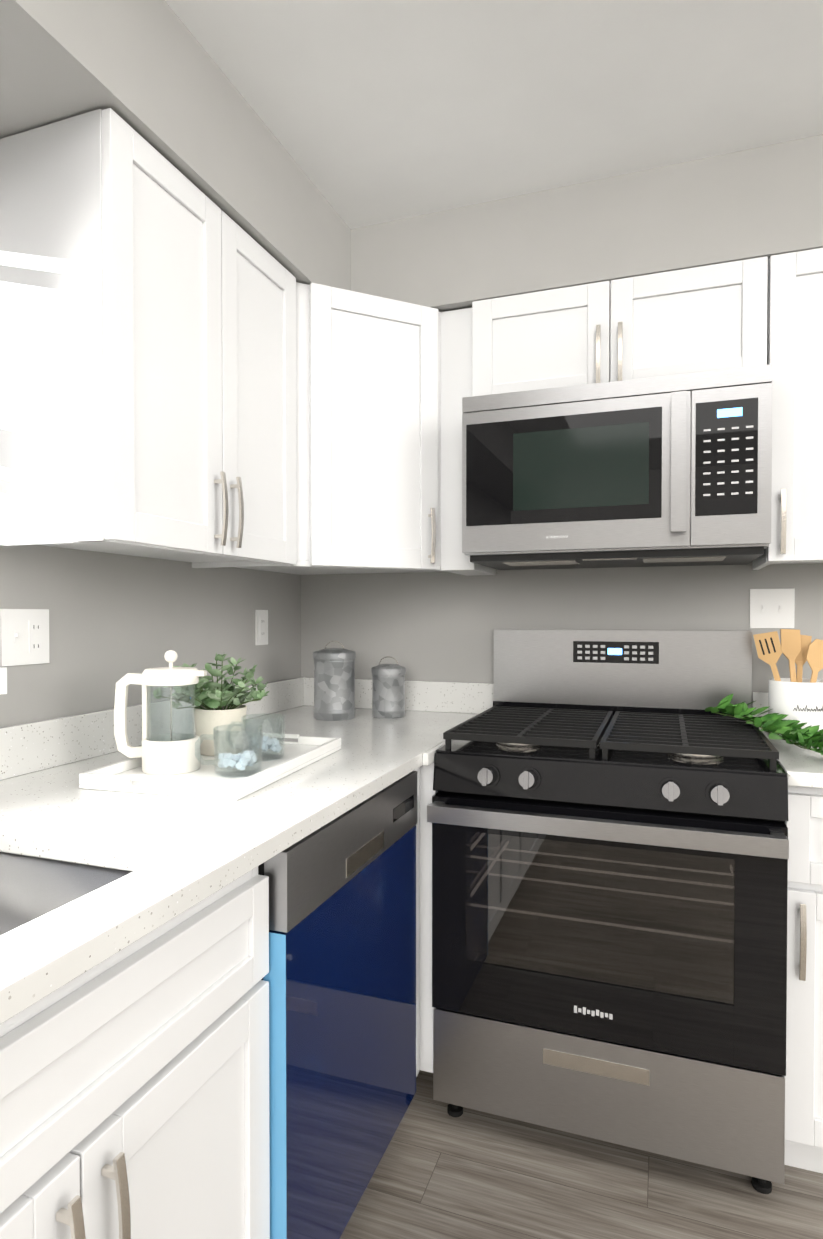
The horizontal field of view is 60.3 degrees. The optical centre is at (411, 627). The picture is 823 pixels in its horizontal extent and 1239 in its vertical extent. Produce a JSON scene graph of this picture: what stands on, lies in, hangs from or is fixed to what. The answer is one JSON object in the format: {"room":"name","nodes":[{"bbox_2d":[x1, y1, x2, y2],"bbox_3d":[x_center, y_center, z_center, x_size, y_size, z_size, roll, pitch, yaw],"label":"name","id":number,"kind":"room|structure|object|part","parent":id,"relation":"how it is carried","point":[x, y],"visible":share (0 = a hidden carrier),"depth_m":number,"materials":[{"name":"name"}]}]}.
{"room":"kitchen","nodes":[
{"label":"kitchen","id":0,"kind":"room"},
{"bbox_2d":[0,545,300,726],"bbox_3d":[-1.188,0.025,0.418,0.178,2.410,4.600,0,1,20],"label":"wall","id":1,"kind":"structure","parent":0,"point":[114,618],"depth_m":1.74,"materials":[{"name":"paint"}]},
{"bbox_2d":[0,609,48,666],"bbox_3d":[-0.795,0.020,1.464,0.013,0.115,0.116,0,1,20],"label":"outlet","id":2,"kind":"object","parent":1,"relation":"attached to","point":[24,636],"visible":1,"depth_m":1.46,"materials":[{"name":"white plastic"}]},
{"bbox_2d":[0,108,296,567],"bbox_3d":[-0.555,-0.541,1.615,0.354,0.762,0.671,0,1,20],"label":"upper cabinet","id":3,"kind":"object","parent":1,"relation":"attached to","point":[147,349],"visible":1,"depth_m":1.33,"materials":[{"name":"white wood"}]},
{"bbox_2d":[0,677,307,779],"bbox_3d":[-0.889,0.253,1.184,0.020,0.102,2.957,0,1,20],"label":"backsplash","id":4,"kind":"structure","parent":1,"relation":"attached to","point":[29,747],"depth_m":1.59,"materials":[{"name":"white stone"}]},
{"bbox_2d":[255,610,267,644],"bbox_3d":[-0.490,0.001,2.325,0.008,0.115,0.070,0,1,20],"label":"electrical outlet plate","id":5,"kind":"object","parent":1,"relation":"attached to","point":[261,627],"visible":1,"depth_m":2.31,"materials":[{"name":"white plastic"}]},
{"bbox_2d":[0,0,355,291],"bbox_3d":[-1.015,-1.044,0.340,0.345,0.270,4.600,0,1,20],"label":"soffit","id":6,"kind":"structure","parent":0,"point":[150,72],"depth_m":1.37,"materials":[{"name":"paint"}]},
{"bbox_2d":[165,0,822,228],"bbox_3d":[0.565,-1.220,-0.227,3.700,0.100,4.600,0,1,20],"label":"ceiling","id":7,"kind":"structure","parent":0,"point":[371,112],"depth_m":1.57,"materials":[{"name":"paint"}]},
{"bbox_2d":[301,562,822,691],"bbox_3d":[1.356,0.001,2.004,3.900,2.410,0.100,0,1,20],"label":"wall","id":8,"kind":"structure","parent":0,"point":[430,626],"depth_m":2.32,"materials":[{"name":"paint"}]},
{"bbox_2d":[236,282,495,575],"bbox_3d":[-0.165,-0.549,2.159,0.722,0.762,0.614,0,1,20],"label":"upper cabinet","id":9,"kind":"object","parent":8,"relation":"attached to","point":[383,387],"visible":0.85,"depth_m":2.00,"materials":[{"name":"white wood"}]},
{"bbox_3d":[0.059,-0.264,2.045,0.028,0.160,0.028,0,1,20],"label":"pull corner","id":10,"kind":"part","parent":9,"relation":"part of","materials":[{"name":"silver metal"}]},
{"bbox_2d":[308,677,493,713],"bbox_3d":[-0.050,0.234,2.444,0.691,0.102,0.019,0,1,20],"label":"backsplash","id":11,"kind":"structure","parent":8,"relation":"attached to","point":[431,696],"depth_m":2.38,"materials":[{"name":"white stone"}]},
{"bbox_2d":[472,256,767,396],"bbox_3d":[0.578,-0.777,2.027,0.761,0.302,0.354,0,1,20],"label":"upper cabinet","id":12,"kind":"object","parent":8,"relation":"attached to","point":[700,319],"visible":0.67,"depth_m":1.88,"materials":[{"name":"white wood"}]},
{"bbox_2d":[462,364,772,569],"bbox_3d":[0.557,-0.400,1.974,0.754,0.442,0.477,0,1,20],"label":"microwave","id":13,"kind":"object","parent":12,"relation":"attached to","point":[668,470],"visible":1,"depth_m":1.78,"materials":[{"name":"silver metal"}]},
{"bbox_2d":[752,692,767,726],"bbox_3d":[1.150,0.241,2.015,0.331,0.102,0.019,0,1,20],"label":"backsplash","id":14,"kind":"structure","parent":8,"relation":"attached to","point":[761,697],"depth_m":2.05,"materials":[{"name":"white stone"}]},
{"bbox_2d":[750,588,794,627],"bbox_3d":[1.046,-0.054,2.054,0.116,0.115,0.013,0,1,20],"label":"switch plate","id":15,"kind":"object","parent":8,"relation":"attached to","point":[772,608],"visible":1,"depth_m":2.06,"materials":[{"name":"white plastic"}]},
{"bbox_2d":[752,248,822,569],"bbox_3d":[1.085,-0.545,1.849,0.312,0.762,0.354,0,1,20],"label":"upper cabinet","id":16,"kind":"object","parent":8,"relation":"attached to","point":[795,321],"visible":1,"depth_m":1.75,"materials":[{"name":"white wood"}]},
{"bbox_3d":[0.914,-0.260,1.743,0.012,0.160,0.031,0,1,20],"label":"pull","id":17,"kind":"part","parent":16,"relation":"part of","materials":[{"name":"silver metal"}]},
{"bbox_2d":[340,1070,822,1238],"bbox_3d":[0.565,1.290,-0.189,3.700,0.100,4.600,0,1,20],"label":"floor","id":18,"kind":"structure","parent":0,"point":[441,1173],"depth_m":1.52,"materials":[{"name":"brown wood"}]},
{"bbox_2d":[0,852,269,1238],"bbox_3d":[-0.647,0.782,0.843,0.714,0.884,0.743,0,1,20],"label":"base cabinet","id":19,"kind":"object","parent":18,"relation":"on","point":[134,1090],"visible":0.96,"depth_m":0.85,"materials":[{"name":"white painted wood"},{"name":"brushed nickel"}]},
{"bbox_3d":[-0.651,0.447,0.780,0.492,0.211,0.562,0,1,20],"label":"sink bowl","id":20,"kind":"part","parent":19,"relation":"part of","materials":[{"name":"metal"}]},
{"bbox_2d":[258,771,416,1238],"bbox_3d":[-0.394,0.775,1.473,0.651,0.878,0.604,0,1,20],"label":"dishwasher","id":21,"kind":"object","parent":18,"relation":"on","point":[340,977],"visible":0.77,"depth_m":1.26,"materials":[{"name":"blue metal"}]},
{"bbox_2d":[414,762,437,1076],"bbox_3d":[-0.187,0.763,2.118,0.722,0.884,0.742,0,1,20],"label":"cabinet filler","id":22,"kind":"object","parent":18,"relation":"on","point":[426,792],"depth_m":1.74,"materials":[{"name":"white wood"}]},
{"bbox_2d":[427,629,788,1193],"bbox_3d":[0.511,0.611,1.857,0.760,1.195,0.757,0,1,20],"label":"gas range","id":23,"kind":"object","parent":18,"relation":"on","point":[607,814],"visible":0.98,"depth_m":1.58,"materials":[{"name":"silver metal"}]},
{"bbox_2d":[784,786,822,1173],"bbox_3d":[1.036,0.769,1.730,0.310,0.884,0.649,0,1,20],"label":"base cabinet","id":24,"kind":"object","parent":18,"relation":"on","point":[804,1087],"visible":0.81,"depth_m":1.49,"materials":[{"name":"white wood"}]},
{"bbox_2d":[423,727,822,787],"bbox_3d":[0.668,0.310,1.821,1.110,0.030,0.713,0,1,20],"label":"countertop","id":25,"kind":"structure","parent":24,"relation":"on","point":[801,767],"depth_m":1.57,"materials":[{"name":"white stone"}]},
{"bbox_2d":[705,694,822,754],"bbox_3d":[0.957,0.232,1.667,0.482,0.105,0.482,0,1,20],"label":"greenery garland","id":26,"kind":"object","parent":25,"relation":"on","point":[775,725],"visible":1,"depth_m":1.75,"materials":[{"name":"green plant"}]},
{"bbox_2d":[753,629,822,740],"bbox_3d":[1.017,0.150,1.893,0.190,0.288,0.145,0,1,20],"label":"utensil crock","id":27,"kind":"object","parent":25,"relation":"on","point":[796,696],"visible":0.81,"depth_m":1.88,"materials":[{"name":"white ceramic"}]},
{"bbox_3d":[-0.932,0.793,0.093,0.683,0.884,0.858,0,1,20],"label":"base cabinet","id":28,"kind":"object","parent":18,"relation":"on","visible":0},
{"bbox_2d":[0,705,477,1023],"bbox_3d":[-0.566,0.321,1.070,0.708,0.030,2.958,0,1,20],"label":"countertop","id":29,"kind":"structure","parent":28,"relation":"on","point":[176,855],"depth_m":1.08,"materials":[{"name":"white stone"}]},
{"bbox_2d":[79,650,340,800],"bbox_3d":[-0.424,0.172,1.528,0.423,0.253,0.522,0,1,20],"label":"serving tray","id":30,"kind":"object","parent":29,"relation":"on","point":[221,754],"visible":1,"depth_m":1.44,"materials":[{"name":"white ceramic"}]},
{"bbox_2d":[153,653,269,709],"bbox_3d":[-0.461,0.129,1.645,0.275,0.138,0.256,0,1,20],"label":"plant","id":31,"kind":"object","parent":30,"relation":"on","point":[215,696],"depth_m":1.63,"materials":[{"name":"green plant"}]},
{"bbox_2d":[194,705,246,755],"bbox_3d":[-0.441,0.237,1.636,0.120,0.105,0.120,0,1,20],"label":"plant pot","id":32,"kind":"object","parent":30,"relation":"on","point":[207,717],"depth_m":1.59,"materials":[{"name":"beige ceramic"}]},
{"bbox_2d":[195,724,262,777],"bbox_3d":[-0.357,0.246,1.420,0.117,0.092,0.098,0,1,20],"label":"glass mug","id":33,"kind":"object","parent":30,"relation":"on","point":[238,765],"depth_m":1.40,"materials":[{"name":"clear glass"}]},
{"bbox_2d":[226,713,284,760],"bbox_3d":[-0.343,0.244,1.578,0.126,0.092,0.096,0,1,20],"label":"glass mug","id":34,"kind":"object","parent":30,"relation":"on","point":[236,719],"depth_m":1.57,"materials":[{"name":"clear glass"}]},
{"bbox_2d":[313,641,355,720],"bbox_3d":[-0.244,0.166,2.248,0.136,0.246,0.136,0,1,20],"label":"canister","id":35,"kind":"object","parent":29,"relation":"on","point":[334,684],"visible":1,"depth_m":2.19,"materials":[{"name":"silver metal"}]},
{"bbox_2d":[371,656,405,717],"bbox_3d":[-0.074,0.191,2.285,0.112,0.194,0.112,0,1,20],"label":"canister","id":36,"kind":"object","parent":29,"relation":"on","point":[388,690],"visible":1,"depth_m":2.24,"materials":[{"name":"silver metal"}]},
{"bbox_2d":[356,134,822,311],"bbox_3d":[1.455,-1.065,1.731,3.340,0.270,0.315,0,1,20],"label":"soffit","id":37,"kind":"structure","parent":0,"point":[764,201],"depth_m":1.90,"materials":[{"name":"paint"}]}
]}

